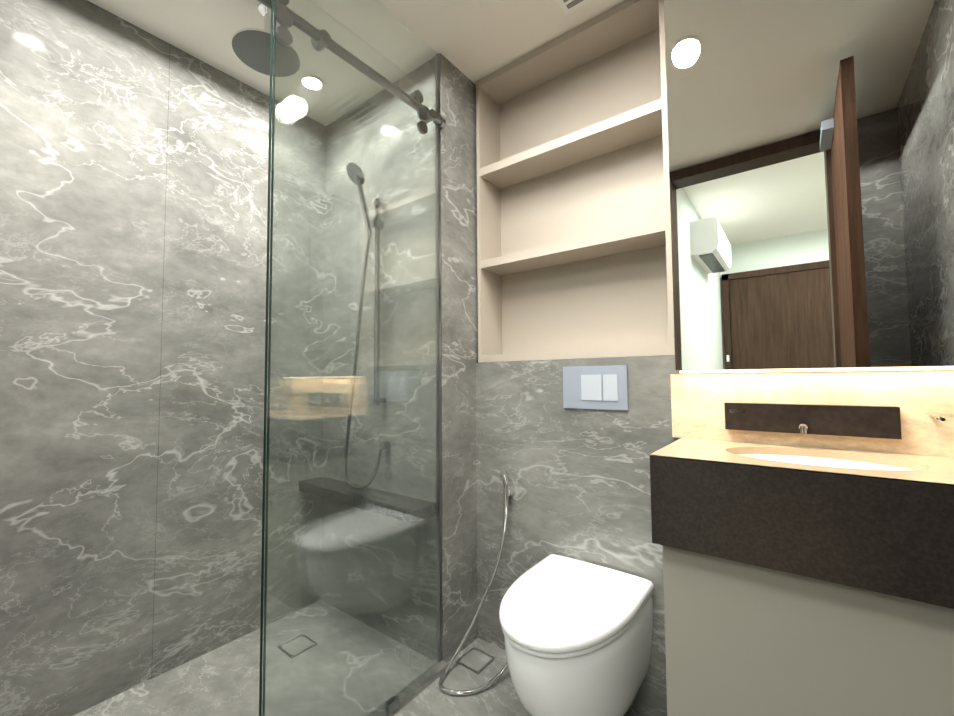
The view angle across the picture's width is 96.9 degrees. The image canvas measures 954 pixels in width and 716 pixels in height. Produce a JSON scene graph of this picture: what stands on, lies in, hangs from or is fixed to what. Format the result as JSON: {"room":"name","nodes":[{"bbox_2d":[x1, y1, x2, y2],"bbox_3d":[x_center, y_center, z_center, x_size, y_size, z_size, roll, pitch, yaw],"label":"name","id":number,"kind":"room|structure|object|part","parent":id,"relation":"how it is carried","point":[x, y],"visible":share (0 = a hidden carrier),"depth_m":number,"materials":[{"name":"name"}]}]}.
{"room":"bathroom","nodes":[
{"label":"bathroom","id":0,"kind":"room"},
{"bbox_2d":[0,0,325,715],"bbox_3d":[-1.106,-0.022,1.808,0.120,2.400,2.162,-3,-4,37],"label":"wall","id":1,"kind":"structure","parent":0,"point":[133,205],"depth_m":1.53,"materials":[{"name":"grey stone"}]},
{"bbox_2d":[88,0,624,125],"bbox_3d":[-0.139,-1.315,1.125,2.580,0.100,2.162,-3,-4,37],"label":"ceiling","id":2,"kind":"structure","parent":0,"point":[474,41],"depth_m":1.60,"materials":[{"name":"white paint"}]},
{"bbox_2d":[232,3,299,76],"bbox_3d":[-0.742,-1.154,1.496,0.216,0.172,0.216,-3,-4,37],"label":"shower head","id":3,"kind":"object","parent":2,"relation":"attached to","point":[251,47],"visible":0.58,"depth_m":1.48},
{"bbox_2d":[299,75,323,90],"bbox_3d":[-0.732,-1.220,1.875,0.104,0.004,0.104,-3,-4,37],"label":"recessed light","id":4,"kind":"object","parent":2,"relation":"in","point":[307,82],"depth_m":1.87,"materials":[{"name":"white"}]},
{"bbox_2d":[556,0,591,14],"bbox_3d":[0.342,-1.248,1.371,0.220,0.016,0.220,-3,-4,37],"label":"ceiling vent","id":5,"kind":"object","parent":2,"relation":"in","point":[568,6],"visible":1,"depth_m":1.48,"materials":[{"name":"white plastic"}]},
{"bbox_2d":[73,600,646,715],"bbox_3d":[-0.119,1.182,1.001,2.580,0.100,2.162,-3,-4,37],"label":"floor","id":6,"kind":"structure","parent":0,"point":[223,680],"depth_m":1.51,"materials":[{"name":"grey stone"}]},
{"bbox_2d":[278,634,316,657],"bbox_3d":[-0.730,1.170,1.719,0.110,0.003,0.110,-3,-4,37],"label":"shower drain","id":7,"kind":"object","parent":6,"relation":"on","point":[298,649],"depth_m":1.71,"materials":[{"name":"silver metal"}]},
{"bbox_2d":[363,659,447,715],"bbox_3d":[-0.516,1.129,1.088,0.060,0.020,1.275,-3,-4,37],"label":"curb","id":8,"kind":"object","parent":6,"relation":"on","point":[428,681],"visible":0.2,"depth_m":1.46,"materials":[{"name":"grey stone"}]},
{"bbox_2d":[257,0,445,715],"bbox_3d":[-0.516,-0.066,1.139,0.068,2.371,1.272,-3,-4,37],"label":"screen","id":9,"kind":"object","parent":8,"relation":"on","point":[287,18],"visible":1,"depth_m":1.30,"materials":[{"name":"clear glass"}]},
{"bbox_2d":[455,647,495,674],"bbox_3d":[-0.005,1.160,1.622,0.110,0.003,0.110,-3,-4,37],"label":"drain","id":10,"kind":"object","parent":6,"relation":"on","point":[476,661],"visible":1,"depth_m":1.62,"materials":[{"name":"silver metal"}]},
{"bbox_2d":[650,438,953,715],"bbox_3d":[0.817,0.674,0.927,0.724,0.893,0.352,-3,-4,37],"label":"bathroom vanity","id":11,"kind":"object","parent":6,"relation":"on","point":[805,581],"visible":1,"depth_m":0.86,"materials":[{"name":"beige wood"}]},
{"bbox_2d":[321,53,479,661],"bbox_3d":[-0.270,-0.012,2.141,0.804,2.400,0.617,-3,-4,37],"label":"wall","id":12,"kind":"structure","parent":0,"point":[459,311],"depth_m":1.79,"materials":[{"name":"grey stone"}]},
{"bbox_2d":[343,162,389,488],"bbox_3d":[-0.504,-0.133,1.834,0.201,1.394,0.162,-3,-4,37],"label":"shower rail","id":13,"kind":"object","parent":12,"relation":"attached to","point":[366,218],"depth_m":1.81,"materials":[{"name":"silver metal"}]},
{"bbox_2d":[299,477,435,522],"bbox_3d":[-0.502,0.598,1.824,0.773,0.045,0.124,-3,-4,37],"label":"ledge shelf","id":14,"kind":"object","parent":12,"relation":"attached to","point":[378,503],"depth_m":1.73,"materials":[{"name":"stone"}]},
{"bbox_2d":[476,355,953,715],"bbox_3d":[0.725,-0.050,1.519,1.536,2.400,0.400,-3,-4,37],"label":"wall","id":15,"kind":"structure","parent":0,"point":[578,478],"depth_m":1.54,"materials":[{"name":"grey stone"}]},
{"bbox_2d":[438,471,513,695],"bbox_3d":[0.020,0.796,1.566,0.220,0.719,0.321,-3,-4,37],"label":"bidet sprayer","id":16,"kind":"object","parent":15,"relation":"attached to","point":[508,488],"visible":0.83,"depth_m":1.61,"materials":[{"name":"silver metal"}]},
{"bbox_2d":[476,0,674,362],"bbox_3d":[0.366,-0.615,1.680,0.784,1.248,0.178,-3,-4,37],"label":"shelf unit","id":17,"kind":"object","parent":15,"relation":"attached to","point":[574,250],"visible":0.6,"depth_m":1.70,"materials":[{"name":"beige"}]},
{"bbox_2d":[499,554,653,715],"bbox_3d":[0.269,0.900,1.256,0.372,0.390,0.502,-3,-4,37],"label":"toilet","id":18,"kind":"object","parent":15,"relation":"attached to","point":[577,637],"visible":1,"depth_m":1.14,"materials":[{"name":"white ceramic"}]},
{"bbox_2d":[563,365,627,409],"bbox_3d":[0.412,0.104,1.492,0.234,0.152,0.010,-3,-4,37],"label":"flush plate","id":19,"kind":"object","parent":15,"relation":"attached to","point":[596,387],"visible":1,"depth_m":1.48,"materials":[{"name":"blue plastic"}]},
{"bbox_2d":[664,0,953,373],"bbox_3d":[0.909,-0.617,1.129,0.730,1.306,0.033,-3,-4,37],"label":"mirror","id":20,"kind":"object","parent":15,"relation":"attached to","point":[811,158],"depth_m":1.12,"materials":[{"name":"clear glass"}]},
{"bbox_3d":[0.912,0.031,1.094,0.711,0.009,0.014,-3,-4,37],"label":"mounted led strip","id":21,"kind":"part","parent":20,"relation":"part of","materials":[{"name":"white plastic"}]},
{"bbox_2d":[670,371,953,456],"bbox_3d":[0.913,0.137,1.107,0.750,0.197,0.012,-3,-4,37],"label":"backsplash","id":22,"kind":"structure","parent":15,"relation":"attached to","point":[698,401],"depth_m":1.10,"materials":[{"name":"beige stone"}]},
{"bbox_2d":[724,402,901,438],"bbox_3d":[0.850,0.160,1.098,0.361,0.076,0.077,-3,-4,37],"label":"faucet","id":23,"kind":"object","parent":22,"relation":"attached to","point":[861,421],"visible":1,"depth_m":1.09,"materials":[{"name":"metal"}]},
{"bbox_2d":[928,411,953,420],"bbox_3d":[1.102,0.126,0.893,0.188,0.017,0.097,-3,-4,37],"label":"shelf","id":24,"kind":"object","parent":15,"relation":"attached to","point":[936,415],"visible":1,"depth_m":0.94,"materials":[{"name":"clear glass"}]}
]}

